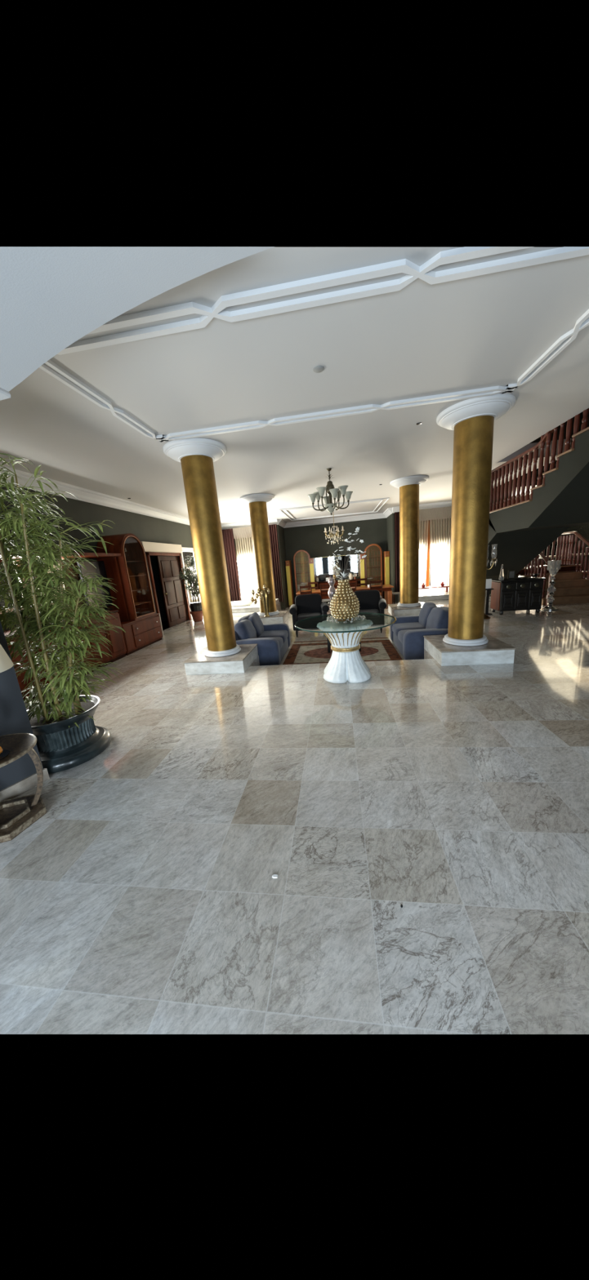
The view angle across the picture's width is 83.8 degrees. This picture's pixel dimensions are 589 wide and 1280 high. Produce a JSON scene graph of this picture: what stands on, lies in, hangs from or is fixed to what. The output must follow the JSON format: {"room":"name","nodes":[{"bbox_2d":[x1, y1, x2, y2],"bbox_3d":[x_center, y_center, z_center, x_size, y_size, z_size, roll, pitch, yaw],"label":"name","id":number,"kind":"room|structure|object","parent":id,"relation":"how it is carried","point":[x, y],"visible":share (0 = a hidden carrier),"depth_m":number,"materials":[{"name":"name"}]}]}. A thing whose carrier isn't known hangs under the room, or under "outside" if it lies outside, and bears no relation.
{"room":"hotel lobby","nodes":[
{"label":"hotel lobby","id":0,"kind":"room"},
{"bbox_2d":[0,621,43,790],"bbox_3d":[-2.696,0.058,2.005,0.910,2.600,1.060,-3,13,8],"label":"wall pier","id":1,"kind":"object","parent":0,"point":[14,717],"visible":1,"depth_m":2.53,"materials":[{"name":"grey paint"}]},
{"bbox_2d":[0,768,49,801],"bbox_3d":[-2.355,1.258,2.258,0.022,0.100,1.176,3,15,30],"label":"baseboard","id":2,"kind":"object","parent":1,"relation":"attached to","point":[14,790],"visible":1,"depth_m":2.59,"materials":[{"name":"white stone"}]},
{"bbox_2d":[0,483,192,631],"bbox_3d":[-4.045,-1.643,8.069,0.150,3.320,12.350,-3,13,8],"label":"wall","id":3,"kind":"structure","parent":0,"point":[146,528],"depth_m":6.99,"materials":[{"name":"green paint"}]},
{"bbox_2d":[0,551,121,558],"bbox_3d":[-4.029,-1.332,5.149,0.550,0.060,3.380,-3,13,8],"label":"shelf","id":4,"kind":"object","parent":3,"relation":"attached to","point":[87,555],"visible":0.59,"depth_m":6.11,"materials":[{"name":"red wood"}]},
{"bbox_2d":[0,466,189,524],"bbox_3d":[-4.006,-3.176,7.735,0.170,0.200,12.250,-3,13,8],"label":"trim","id":5,"kind":"structure","parent":3,"relation":"attached to","point":[81,494],"depth_m":6.69,"materials":[{"name":"white paint"}]},
{"bbox_2d":[140,541,182,553],"bbox_3d":[-3.768,-2.642,9.415,0.128,0.250,2.190,-3,13,8],"label":"trim","id":6,"kind":"structure","parent":3,"relation":"attached to","point":[148,546],"depth_m":9.22,"materials":[{"name":"beige wood"}]},
{"bbox_2d":[146,551,191,631],"bbox_3d":[-3.692,-1.499,9.830,0.050,2.170,1.920,-3,13,8],"label":"trim","id":7,"kind":"structure","parent":3,"relation":"attached to","point":[148,553],"depth_m":9.06,"materials":[{"name":"red wood"}]},
{"bbox_2d":[155,555,187,627],"bbox_3d":[-3.697,-1.520,10.095,0.090,2.070,1.240,-3,13,8],"label":"door","id":8,"kind":"structure","parent":3,"relation":"in","point":[168,566],"depth_m":9.98,"materials":[{"name":"brown wood"}]},
{"bbox_2d":[180,546,193,619],"bbox_3d":[-3.416,-2.141,12.023,0.060,2.360,2.640,-3,13,8],"label":"trim","id":9,"kind":"structure","parent":3,"relation":"attached to","point":[183,548],"depth_m":10.84,"materials":[{"name":"white paint"}]},
{"bbox_2d":[231,598,279,613],"bbox_3d":[-2.014,-1.347,12.947,2.480,0.164,2.580,-3,13,8],"label":"trim","id":10,"kind":"structure","parent":3,"relation":"attached to","point":[250,608],"depth_m":11.72,"materials":[{"name":"stone"}]},
{"bbox_2d":[222,528,240,601],"bbox_3d":[-2.723,-3.093,13.744,0.654,2.940,0.135,-3,13,8],"label":"drape","id":11,"kind":"object","parent":10,"relation":"on","point":[228,535],"visible":0.71,"depth_m":13.72,"materials":[{"name":"red fabric"}]},
{"bbox_2d":[231,600,253,606],"bbox_3d":[-2.028,-1.363,12.270,1.000,0.180,0.359,-3,13,8],"label":"windowsill","id":12,"kind":"structure","parent":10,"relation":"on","point":[237,603],"depth_m":12.11,"materials":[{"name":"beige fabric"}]},
{"bbox_2d":[268,524,283,601],"bbox_3d":[-0.812,-3.112,13.499,0.443,3.100,0.135,-3,13,8],"label":"drape","id":13,"kind":"object","parent":10,"relation":"on","point":[272,528],"visible":0.7,"depth_m":13.46,"materials":[{"name":"red fabric"}]},
{"bbox_2d":[0,246,274,391],"bbox_3d":[-1.004,-1.772,1.373,1.722,0.635,0.990,-3,13,8],"label":"ceiling","id":14,"kind":"structure","parent":0,"point":[51,298],"depth_m":1.68,"materials":[{"name":"grey paint"}]},
{"bbox_2d":[0,387,10,400],"bbox_3d":[-2.221,-1.281,1.581,0.799,0.215,1.120,-3,13,8],"label":"trim","id":15,"kind":"structure","parent":14,"relation":"attached to","point":[4,394],"depth_m":2.02,"materials":[{"name":"grey paint"}]},
{"bbox_2d":[149,555,167,621],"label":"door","id":16,"kind":"structure","parent":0,"point":[153,558],"depth_m":10.88,"materials":[{"name":"black wood"}]},
{"bbox_2d":[233,524,285,608],"bbox_3d":[-1.937,-3.046,13.943,2.850,3.650,0.150,-3,13,8],"label":"wall","id":17,"kind":"structure","parent":0,"point":[282,603],"depth_m":13.77,"materials":[{"name":"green paint"}]},
{"bbox_2d":[232,526,252,538],"bbox_3d":[-1.822,-4.382,13.321,1.381,0.410,0.032,-3,13,8],"label":"net pelmet","id":18,"kind":"object","parent":17,"relation":"hanging from","point":[240,532],"visible":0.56,"depth_m":13.36,"materials":[{"name":"beige fabric"}]},
{"bbox_2d":[234,537,258,599],"bbox_3d":[-1.710,-3.017,13.719,1.357,2.600,0.148,-3,13,8],"label":"curtain","id":19,"kind":"object","parent":18,"relation":"hanging from","point":[243,546],"visible":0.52,"depth_m":13.75,"materials":[{"name":"white fabric"}]},
{"bbox_2d":[221,519,277,529],"bbox_3d":[-2.022,-4.684,13.380,2.700,0.200,0.170,-3,13,8],"label":"trim","id":20,"kind":"structure","parent":17,"relation":"attached to","point":[271,522],"depth_m":13.38,"materials":[{"name":"white paint"}]},
{"bbox_2d":[278,524,288,608],"bbox_3d":[-0.507,-3.299,14.504,0.150,3.650,1.400,-3,13,8],"label":"wall","id":21,"kind":"structure","parent":0,"point":[281,529],"depth_m":14.36,"materials":[{"name":"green paint"}]},
{"bbox_2d":[0,593,588,1034],"bbox_3d":[2.787,-0.081,7.016,13.600,0.330,13.466,-3,13,8],"label":"floor","id":22,"kind":"structure","parent":0,"point":[144,898],"depth_m":1.86,"materials":[{"name":"grey stone"}]},
{"bbox_2d":[0,733,46,843],"bbox_3d":[-2.026,1.012,2.230,0.556,0.536,0.556,-3,13,8],"label":"side table","id":23,"kind":"object","parent":22,"relation":"on","point":[17,814],"visible":0.99,"depth_m":2.30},
{"bbox_2d":[0,749,9,759],"bbox_3d":[-1.917,0.751,2.089,0.170,0.017,0.170,-3,13,8],"label":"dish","id":24,"kind":"object","parent":23,"relation":"on","point":[5,753],"visible":0.92,"depth_m":2.12,"materials":[{"name":"black ceramic"}]},
{"bbox_2d":[0,644,13,672],"bbox_3d":[-2.137,0.328,2.115,0.556,0.860,0.556,-3,13,8],"label":"table lamp","id":25,"kind":"object","parent":23,"relation":"on","point":[6,663],"visible":1,"depth_m":2.16,"materials":[{"name":"beige fabric"}]},
{"bbox_2d":[0,453,125,773],"bbox_3d":[-2.172,-0.248,3.011,1.696,2.645,1.147,0,14,20],"label":"bamboo","id":26,"kind":"object","parent":22,"relation":"on","point":[64,727],"visible":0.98,"depth_m":2.82,"materials":[{"name":"plant"}]},
{"bbox_2d":[35,715,96,751],"bbox_3d":[-2.177,0.840,3.099,0.524,0.177,0.524,-3,13,8],"label":"plant pot","id":27,"kind":"object","parent":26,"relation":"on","point":[67,739],"depth_m":2.92,"materials":[{"name":"teal ceramic"}]},
{"bbox_2d":[4,609,126,702],"bbox_3d":[-3.932,0.231,5.276,0.631,0.955,2.960,-3,13,8],"label":"base cabinet","id":28,"kind":"object","parent":22,"relation":"on","point":[117,648],"visible":0.36,"depth_m":5.97,"materials":[{"name":"red wood"}]},
{"bbox_2d":[76,560,112,613],"bbox_3d":[-3.924,-1.061,6.501,0.200,0.980,0.680,-3,13,8],"label":"television","id":29,"kind":"object","parent":28,"relation":"on","point":[100,569],"visible":0.44,"depth_m":6.50,"materials":[{"name":"black plastic"}]},
{"bbox_2d":[120,613,164,655],"bbox_3d":[-3.649,-0.152,7.449,0.633,0.650,1.460,-3,13,8],"label":"base cabinet","id":30,"kind":"object","parent":22,"relation":"on","point":[140,633],"visible":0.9,"depth_m":7.28,"materials":[{"name":"red wood"}]},
{"bbox_2d":[96,556,128,621],"bbox_3d":[-3.825,-1.048,6.922,0.440,1.338,0.030,-3,13,8],"label":"panel","id":31,"kind":"object","parent":30,"relation":"on","point":[111,566],"visible":0.7,"depth_m":6.88,"materials":[{"name":"red wood"}]},
{"bbox_2d":[96,533,155,621],"bbox_3d":[-3.727,-1.395,7.317,0.580,1.830,0.860,-3,13,8],"label":"display cabinet","id":32,"kind":"object","parent":30,"relation":"on","point":[132,563],"visible":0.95,"depth_m":7.51,"materials":[{"name":"red wood"}]},
{"bbox_2d":[131,587,148,591],"bbox_3d":[-3.718,-1.111,7.386,0.490,0.016,0.800,-3,13,8],"label":"shelf","id":33,"kind":"object","parent":32,"relation":"attached to","point":[133,589],"depth_m":7.75,"materials":[{"name":"red wood"}]},
{"bbox_2d":[133,600,151,605],"bbox_3d":[-3.693,-0.809,7.458,0.490,0.016,0.800,-3,13,8],"label":"shelf","id":34,"kind":"object","parent":32,"relation":"attached to","point":[136,602],"depth_m":7.78,"materials":[{"name":"red wood"}]},
{"bbox_2d":[177,555,202,622],"bbox_3d":[-3.208,-1.601,10.352,0.985,2.050,0.952,-4,13,3],"label":"potted ficus","id":35,"kind":"object","parent":22,"relation":"on","point":[196,610],"visible":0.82,"depth_m":10.33,"materials":[{"name":"plant"}]},
{"bbox_2d":[189,610,202,622],"bbox_3d":[-3.122,-0.778,10.581,0.440,0.335,0.440,-3,13,8],"label":"pot","id":36,"kind":"object","parent":35,"relation":"on","point":[197,615],"depth_m":10.44,"materials":[{"name":"ceramic"}]},
{"bbox_2d":[162,437,257,675],"bbox_3d":[-1.321,-1.188,5.202,0.970,3.318,0.970,-3,13,8],"label":"column","id":37,"kind":"structure","parent":22,"relation":"on","point":[197,456],"depth_m":5.01,"materials":[{"name":"metal"}]},
{"bbox_2d":[239,493,288,624],"bbox_3d":[-0.847,-2.122,8.964,0.970,3.318,0.970,-3,13,8],"label":"column","id":38,"kind":"structure","parent":22,"relation":"on","point":[256,502],"depth_m":8.72,"materials":[{"name":"gold paint"}]},
{"bbox_2d":[250,584,269,617],"bbox_3d":[-0.905,-1.042,8.786,0.545,0.864,0.213,-4,13,4],"label":"sculpture","id":39,"kind":"object","parent":38,"relation":"on","point":[264,597],"visible":1,"depth_m":8.73,"materials":[{"name":"gold metal"}]},
{"bbox_2d":[294,612,395,683],"bbox_3d":[0.701,0.117,4.508,1.343,0.780,1.343,-12,15,-29],"label":"pedestal table","id":40,"kind":"object","parent":22,"relation":"on","point":[345,664],"visible":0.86,"depth_m":4.32,"materials":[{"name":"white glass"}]},
{"bbox_2d":[326,578,365,623],"bbox_3d":[0.656,-0.529,4.360,0.503,0.548,0.506,-13,16,-31],"label":"vase","id":41,"kind":"object","parent":40,"relation":"on","point":[344,605],"visible":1,"depth_m":4.24,"materials":[{"name":"brown metal"}]},
{"bbox_2d":[333,527,366,580],"bbox_3d":[0.711,-1.083,4.198,0.419,0.692,0.308,-6,13,-4],"label":"blossom branches","id":42,"kind":"object","parent":41,"relation":"on","point":[344,574],"visible":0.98,"depth_m":4.22,"materials":[{"name":"grey plant"}]},
{"bbox_2d":[387,475,428,617],"bbox_3d":[2.947,-2.313,8.438,0.970,3.318,0.970,-3,13,8],"label":"column","id":43,"kind":"structure","parent":22,"relation":"on","point":[409,604],"depth_m":8.25,"materials":[{"name":"gold paint"}]},
{"bbox_2d":[422,393,515,666],"bbox_3d":[2.471,-1.374,4.657,0.970,3.318,0.970,-3,13,8],"label":"column","id":44,"kind":"structure","parent":22,"relation":"on","point":[465,642],"depth_m":4.47,"materials":[{"name":"gold paint"}]},
{"bbox_2d":[484,587,493,614],"bbox_3d":[4.599,-0.919,7.849,0.200,0.619,0.160,-3,13,8],"label":"stand","id":45,"kind":"object","parent":22,"relation":"on","point":[486,590],"visible":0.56,"depth_m":7.83,"materials":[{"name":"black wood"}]},
{"bbox_2d":[483,544,497,619],"bbox_3d":[4.218,-1.291,7.376,0.407,1.620,0.527,-3,13,8],"label":"candelabrum","id":46,"kind":"object","parent":22,"relation":"on","point":[493,554],"visible":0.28,"depth_m":7.03,"materials":[{"name":"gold metal"}]},
{"bbox_2d":[489,577,545,614],"bbox_3d":[5.253,-1.048,7.780,0.945,0.795,0.534,-3,13,8],"label":"sideboard","id":47,"kind":"object","parent":22,"relation":"on","point":[507,594],"visible":0.99,"depth_m":7.55,"materials":[{"name":"black wood"}]},
{"bbox_2d":[497,564,503,580],"bbox_3d":[4.844,-1.587,7.674,0.110,0.360,0.108,-3,13,8],"label":"glass decanter","id":48,"kind":"object","parent":47,"relation":"on","point":[501,572],"visible":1,"depth_m":7.65,"materials":[{"name":"clear glass"}]},
{"bbox_2d":[506,569,515,578],"bbox_3d":[5.123,-1.552,7.777,0.160,0.200,0.090,-3,13,8],"label":"photo frame","id":49,"kind":"object","parent":47,"relation":"on","point":[511,574],"visible":1,"depth_m":7.74,"materials":[{"name":"brown metal"}]},
{"bbox_2d":[485,408,588,605],"bbox_3d":[5.880,-2.764,6.187,3.285,4.766,7.730,-3,13,8],"label":"staircase","id":50,"kind":"structure","parent":22,"relation":"on","point":[522,531],"depth_m":6.48,"materials":[{"name":"grey paint"}]},
{"bbox_2d":[541,560,561,610],"bbox_3d":[6.084,-1.291,7.757,0.330,1.142,0.330,-3,13,8],"label":"candlestick","id":51,"kind":"object","parent":22,"relation":"on","point":[553,566],"visible":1,"depth_m":7.71,"materials":[{"name":"silver metal"}]},
{"bbox_2d":[546,560,561,577],"bbox_3d":[6.053,-1.666,7.668,0.260,0.370,0.260,-3,13,8],"label":"cup","id":52,"kind":"object","parent":51,"relation":"on","point":[553,566],"depth_m":7.60,"materials":[{"name":"glass"}]},
{"bbox_2d":[0,247,588,524],"bbox_3d":[2.699,-4.011,7.809,13.600,0.300,13.380,-3,13,8],"label":"ceiling","id":53,"kind":"structure","parent":0,"point":[420,339],"depth_m":3.28,"materials":[{"name":"grey paint"}]},
{"bbox_2d":[39,360,155,438],"bbox_3d":[-1.914,-2.398,3.362,0.124,0.030,1.800,-3,13,8],"label":"trim","id":54,"kind":"structure","parent":53,"relation":"attached to","point":[107,405],"depth_m":3.14,"materials":[{"name":"white paint"}]},
{"bbox_2d":[312,365,324,373],"bbox_3d":[0.224,-2.511,3.048,0.104,0.012,0.104,-3,13,8],"label":"cover plate","id":55,"kind":"object","parent":53,"relation":"attached to","point":[317,369],"visible":1,"depth_m":3.04,"materials":[{"name":"grey plastic"}]},
{"bbox_2d":[57,246,588,355],"bbox_3d":[0.059,-2.279,2.167,3.991,0.030,0.200,-3,13,8],"label":"trim","id":56,"kind":"structure","parent":53,"relation":"attached to","point":[412,271],"depth_m":2.13,"materials":[{"name":"white paint"}]},
{"bbox_2d":[307,467,352,515],"bbox_3d":[0.713,-2.942,6.550,0.791,0.870,0.791,-15,17,-38],"label":"chandelier","id":57,"kind":"object","parent":53,"relation":"hanging from","point":[330,489],"visible":1,"depth_m":6.50,"materials":[{"name":"brown metal"}]},
{"bbox_2d":[323,510,343,544],"bbox_3d":[1.442,-4.116,11.979,0.760,1.217,0.754,-3,13,8],"label":"chandelier","id":58,"kind":"object","parent":53,"relation":"hanging from","point":[334,532],"visible":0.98,"depth_m":11.97,"materials":[{"name":"gold metal"}]},
{"bbox_2d":[279,497,389,520],"bbox_3d":[1.431,-4.745,12.058,3.520,0.030,3.150,-3,13,8],"label":"trim","id":59,"kind":"structure","parent":53,"relation":"attached to","point":[381,499],"depth_m":10.91,"materials":[{"name":"white paint"}]},
{"bbox_2d":[155,382,517,442],"bbox_3d":[0.351,-2.740,4.004,4.334,0.030,0.150,-3,13,8],"label":"trim","id":60,"kind":"structure","parent":53,"relation":"attached to","point":[489,391],"depth_m":3.95,"materials":[{"name":"white paint"}]},
{"bbox_2d":[516,309,588,386],"bbox_3d":[2.380,-2.627,2.816,0.124,0.030,1.699,-3,13,8],"label":"trim","id":61,"kind":"structure","parent":53,"relation":"attached to","point":[580,323],"depth_m":3.01,"materials":[{"name":"white paint"}]},
{"bbox_2d":[284,518,386,604],"bbox_3d":[1.887,-3.600,14.932,4.800,3.650,0.150,-3,13,8],"label":"wall","id":62,"kind":"structure","parent":0,"point":[310,539],"depth_m":14.67,"materials":[{"name":"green paint"}]},
{"bbox_2d":[284,512,386,528],"bbox_3d":[1.728,-5.235,14.380,4.500,0.200,0.170,-3,13,8],"label":"trim","id":63,"kind":"structure","parent":62,"relation":"attached to","point":[375,516],"depth_m":14.37,"materials":[{"name":"white paint"}]},
{"bbox_2d":[313,554,359,579],"bbox_3d":[1.909,-3.308,14.910,2.020,0.990,0.022,-3,13,8],"label":"wall mirror","id":64,"kind":"object","parent":62,"relation":"attached to","point":[322,570],"visible":0.83,"depth_m":14.92,"materials":[{"name":"white mirror"}]},
{"bbox_2d":[279,601,404,665],"bbox_3d":[1.394,-0.569,10.271,4.880,0.001,10.400,-3,13,8],"label":"floor","id":65,"kind":"structure","parent":0,"point":[303,636],"depth_m":8.61,"materials":[{"name":"grey stone"}]},
{"bbox_2d":[234,612,290,666],"bbox_3d":[-0.713,-0.051,6.825,1.024,0.928,1.679,-3,13,8],"label":"sofa","id":66,"kind":"object","parent":65,"relation":"on","point":[273,641],"visible":0.77,"depth_m":6.26,"materials":[{"name":"blue fabric"}]},
{"bbox_2d":[237,615,248,622],"bbox_3d":[-1.051,-0.397,6.990,0.209,0.211,0.599,-3,13,8],"label":"throw cushion","id":67,"kind":"object","parent":66,"relation":"on","point":[246,617],"depth_m":6.85,"materials":[{"name":"blue fabric"}]},
{"bbox_2d":[234,619,256,639],"bbox_3d":[-0.953,-0.149,6.485,0.330,0.512,0.716,-3,13,8],"label":"cushion","id":68,"kind":"object","parent":66,"relation":"on","point":[244,628],"depth_m":6.20,"materials":[{"name":"blue fabric"}]},
{"bbox_2d":[247,612,263,636],"bbox_3d":[-0.872,-0.309,7.126,0.344,0.540,0.670,-3,13,8],"label":"cushion","id":69,"kind":"object","parent":66,"relation":"on","point":[254,617],"depth_m":6.96,"materials":[{"name":"blue fabric"}]},
{"bbox_2d":[256,636,283,648],"bbox_3d":[-0.604,0.100,6.490,0.719,0.200,0.687,-3,13,8],"label":"seat cushion","id":70,"kind":"object","parent":66,"relation":"on","point":[280,642],"depth_m":6.53,"materials":[{"name":"blue fabric"}]},
{"bbox_2d":[256,630,288,642],"bbox_3d":[-0.519,-0.065,7.154,0.727,0.203,0.700,-3,13,8],"label":"seat cushion","id":71,"kind":"object","parent":66,"relation":"on","point":[283,634],"depth_m":6.99,"materials":[{"name":"blue fabric"}]},
{"bbox_2d":[284,560,293,606],"bbox_3d":[-0.201,-2.548,14.797,0.200,2.010,0.520,-3,13,8],"label":"pillar","id":72,"kind":"structure","parent":65,"relation":"on","point":[288,566],"depth_m":14.59,"materials":[{"name":"gold wood"}]},
{"bbox_2d":[293,550,311,595],"bbox_3d":[0.412,-2.849,14.957,0.740,2.420,0.460,-3,13,8],"label":"display cabinet","id":73,"kind":"object","parent":65,"relation":"on","point":[300,558],"visible":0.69,"depth_m":14.99,"materials":[{"name":"orange wood"}]},
{"bbox_2d":[299,585,311,595],"bbox_3d":[0.466,-1.524,12.312,0.444,1.062,0.477,-3,13,8],"label":"dining chair","id":74,"kind":"object","parent":65,"relation":"on","point":[309,586],"visible":0.35,"depth_m":12.02,"materials":[{"name":"brown wood"}]},
{"bbox_2d":[288,593,328,637],"bbox_3d":[0.405,-0.691,8.891,1.030,1.033,0.900,-4,13,2],"label":"armchair","id":75,"kind":"object","parent":65,"relation":"on","point":[306,606],"visible":0.86,"depth_m":8.78,"materials":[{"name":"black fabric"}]},
{"bbox_2d":[297,612,321,621],"bbox_3d":[0.408,-0.617,8.827,0.660,0.160,0.680,-4,13,2],"label":"seat cushion","id":76,"kind":"object","parent":75,"relation":"on","point":[300,615],"depth_m":8.56,"materials":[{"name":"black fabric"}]},
{"bbox_2d":[308,558,315,590],"bbox_3d":[0.841,-2.639,14.768,0.200,2.030,0.520,-3,13,8],"label":"pillar","id":77,"kind":"structure","parent":65,"relation":"on","point":[312,571],"depth_m":14.45,"materials":[{"name":"gold wood"}]},
{"bbox_2d":[320,584,330,602],"bbox_3d":[1.208,-1.561,12.209,0.444,1.062,0.477,-3,13,8],"label":"dining chair","id":78,"kind":"object","parent":65,"relation":"on","point":[321,585],"visible":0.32,"depth_m":11.98,"materials":[{"name":"brown wood"}]},
{"bbox_2d":[315,578,357,599],"bbox_3d":[1.929,-2.251,14.892,1.900,0.885,0.462,-3,13,8],"label":"sideboard","id":79,"kind":"object","parent":65,"relation":"on","point":[353,580],"visible":0.3,"depth_m":14.70,"materials":[{"name":"brown wood"}]},
{"bbox_2d":[328,555,337,580],"bbox_3d":[1.754,-3.211,14.645,0.540,1.116,0.240,-3,13,8],"label":"flower vase","id":80,"kind":"object","parent":79,"relation":"on","point":[332,565],"visible":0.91,"depth_m":14.61,"materials":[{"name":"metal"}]},
{"bbox_2d":[282,637,402,664],"bbox_3d":[0.971,0.258,6.917,2.260,0.012,2.200,-3,13,8],"label":"rug","id":81,"kind":"object","parent":65,"relation":"on","point":[375,649],"visible":0.48,"depth_m":6.90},
{"bbox_2d":[295,584,393,604],"bbox_3d":[1.947,-1.633,12.896,3.640,0.765,0.960,-3,13,8],"label":"dining table","id":82,"kind":"object","parent":65,"relation":"on","point":[386,588],"visible":0.51,"depth_m":12.49,"materials":[{"name":"orange wood"}]},
{"bbox_2d":[359,553,364,586],"bbox_3d":[2.998,-2.747,14.469,0.200,2.030,0.520,-3,13,8],"label":"pillar","id":83,"kind":"structure","parent":65,"relation":"on","point":[362,569],"depth_m":14.17,"materials":[{"name":"yellow paint"}]},
{"bbox_2d":[353,590,386,632],"bbox_3d":[1.896,-0.766,8.684,1.030,1.033,0.900,-1,14,15],"label":"armchair","id":84,"kind":"object","parent":65,"relation":"on","point":[370,601],"visible":0.59,"depth_m":8.75,"materials":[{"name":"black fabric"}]},
{"bbox_2d":[357,608,378,617],"bbox_3d":[1.881,-0.692,8.623,0.660,0.160,0.680,-1,14,15],"label":"seat cushion","id":85,"kind":"object","parent":84,"relation":"on","point":[372,611],"depth_m":8.34,"materials":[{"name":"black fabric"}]},
{"bbox_2d":[363,543,382,598],"bbox_3d":[3.479,-2.999,14.533,0.740,2.410,0.460,-3,13,8],"label":"display cabinet","id":86,"kind":"object","parent":65,"relation":"on","point":[373,559],"visible":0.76,"depth_m":14.56,"materials":[{"name":"orange wood"}]},
{"bbox_2d":[369,579,382,598],"bbox_3d":[2.959,-1.649,11.966,0.444,1.062,0.477,-3,13,8],"label":"dining chair","id":87,"kind":"object","parent":65,"relation":"on","point":[376,581],"visible":0.54,"depth_m":11.69,"materials":[{"name":"brown wood"}]},
{"bbox_2d":[382,551,389,599],"bbox_3d":[3.992,-2.779,14.211,0.200,2.050,0.520,-3,13,8],"label":"pillar","id":88,"kind":"structure","parent":65,"relation":"on","point":[385,554],"depth_m":13.94,"materials":[{"name":"gold wood"}]},
{"bbox_2d":[390,602,448,659],"bbox_3d":[2.511,-0.219,6.397,1.027,0.928,1.681,-3,13,8],"label":"sofa","id":89,"kind":"object","parent":65,"relation":"on","point":[406,633],"visible":0.71,"depth_m":5.88,"materials":[{"name":"blue fabric"}]},
{"bbox_2d":[391,622,425,636],"bbox_3d":[2.413,-0.217,6.768,0.723,0.201,0.695,-3,13,8],"label":"seat cushion","id":90,"kind":"object","parent":89,"relation":"on","point":[397,626],"depth_m":6.67,"materials":[{"name":"blue fabric"}]},
{"bbox_2d":[397,628,426,644],"bbox_3d":[2.328,-0.053,6.104,0.722,0.200,0.688,-3,13,8],"label":"seat cushion","id":91,"kind":"object","parent":89,"relation":"on","point":[401,633],"depth_m":6.24,"materials":[{"name":"blue fabric"}]},
{"bbox_2d":[417,602,436,626],"bbox_3d":[2.718,-0.492,6.644,0.331,0.513,0.705,-3,13,8],"label":"cushion","id":92,"kind":"object","parent":89,"relation":"on","point":[424,611],"depth_m":6.53,"materials":[{"name":"blue fabric"}]},
{"bbox_2d":[425,607,448,629],"bbox_3d":[2.633,-0.342,6.010,0.344,0.531,0.717,-3,13,8],"label":"cushion","id":93,"kind":"object","parent":89,"relation":"on","point":[436,618],"depth_m":5.80,"materials":[{"name":"blue fabric"}]},
{"bbox_3d":[1.124,-0.717,9.396,0.280,0.735,0.280,-3,13,8],"label":"table","id":94,"kind":"object","parent":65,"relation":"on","visible":0},
{"bbox_2d":[327,576,335,602],"bbox_3d":[1.056,-1.419,9.231,0.250,0.710,0.250,-3,13,8],"label":"vase","id":95,"kind":"object","parent":94,"relation":"on","point":[331,590],"visible":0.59,"depth_m":9.14,"materials":[{"name":"white metal"}]},
{"bbox_2d":[386,513,392,592],"bbox_3d":[4.093,-3.531,13.867,0.150,3.650,1.400,-3,13,8],"label":"wall","id":96,"kind":"structure","parent":0,"point":[388,519],"depth_m":13.63,"materials":[{"name":"green paint"}]},
{"bbox_2d":[382,507,391,517],"bbox_3d":[3.786,-5.178,13.419,0.170,0.200,1.550,-3,13,8],"label":"trim","id":97,"kind":"structure","parent":96,"relation":"attached to","point":[388,512],"depth_m":13.15,"materials":[{"name":"white paint"}]},
{"bbox_2d":[391,512,429,602],"bbox_3d":[5.087,-3.400,12.969,2.350,3.650,0.150,-3,13,8],"label":"wall","id":98,"kind":"structure","parent":0,"point":[396,597],"depth_m":13.09,"materials":[{"name":"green paint"}]},
{"bbox_2d":[391,501,451,513],"bbox_3d":[4.854,-5.031,12.428,2.200,0.200,0.170,-3,13,8],"label":"trim","id":99,"kind":"structure","parent":98,"relation":"attached to","point":[447,504],"depth_m":12.37,"materials":[{"name":"white paint"}]},
{"bbox_2d":[425,520,429,586],"bbox_3d":[5.198,-3.335,12.873,0.190,2.550,0.039,-3,13,8],"label":"curtain","id":100,"kind":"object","parent":98,"relation":"attached to","point":[427,577],"depth_m":12.92,"materials":[{"name":"orange fabric"}]},
{"bbox_2d":[418,586,448,600],"bbox_3d":[5.039,-1.702,11.970,1.940,0.164,2.580,-3,13,8],"label":"window sill","id":101,"kind":"structure","parent":98,"relation":"attached to","point":[437,593],"depth_m":11.01,"materials":[{"name":"stone"}]},
{"bbox_2d":[394,511,399,591],"bbox_3d":[4.134,-3.361,12.814,0.443,3.100,0.135,-3,13,8],"label":"drape","id":102,"kind":"object","parent":101,"relation":"on","point":[396,513],"visible":0.39,"depth_m":12.81,"materials":[{"name":"red fabric"}]},
{"bbox_2d":[418,520,428,586],"bbox_3d":[4.785,-3.330,12.822,0.846,2.630,0.148,-3,13,8],"label":"curtain","id":103,"kind":"object","parent":101,"relation":"on","point":[423,525],"visible":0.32,"depth_m":12.75,"materials":[{"name":"white fabric"}]},
{"bbox_2d":[418,585,448,591],"bbox_3d":[4.841,-1.766,11.512,1.500,0.200,0.280,-3,13,8],"label":"bench","id":104,"kind":"object","parent":101,"relation":"on","point":[445,587],"visible":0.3,"depth_m":11.38,"materials":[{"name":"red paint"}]},
{"bbox_2d":[429,518,450,586],"bbox_3d":[5.638,-3.373,12.704,0.841,2.630,0.148,-3,13,8],"label":"curtain","id":105,"kind":"object","parent":101,"relation":"on","point":[439,529],"visible":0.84,"depth_m":12.69,"materials":[{"name":"white fabric"}]},
{"bbox_2d":[488,412,588,594],"bbox_3d":[7.840,-4.184,10.508,4.150,5.200,0.150,-3,13,8],"label":"wall","id":106,"kind":"structure","parent":0,"point":[581,413],"depth_m":10.51,"materials":[{"name":"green paint"}]},
{"bbox_2d":[529,411,582,443],"bbox_3d":[6.669,-4.767,5.913,5.450,1.960,9.008,-3,13,8],"label":"wall","id":107,"kind":"structure","parent":0,"point":[537,440],"depth_m":6.81,"materials":[{"name":"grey paint"}]},
{"bbox_3d":[6.050,-3.394,11.890,0.150,3.320,1.700,-3,13,8],"label":"wall","id":108,"kind":"structure","parent":0,"visible":0},
{"bbox_2d":[418,506,451,520],"bbox_3d":[5.083,-4.731,12.364,1.701,0.410,0.032,-3,13,8],"label":"net pelmet","id":109,"kind":"object","parent":108,"relation":"attached to","point":[442,513],"visible":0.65,"depth_m":12.34,"materials":[{"name":"beige fabric"}]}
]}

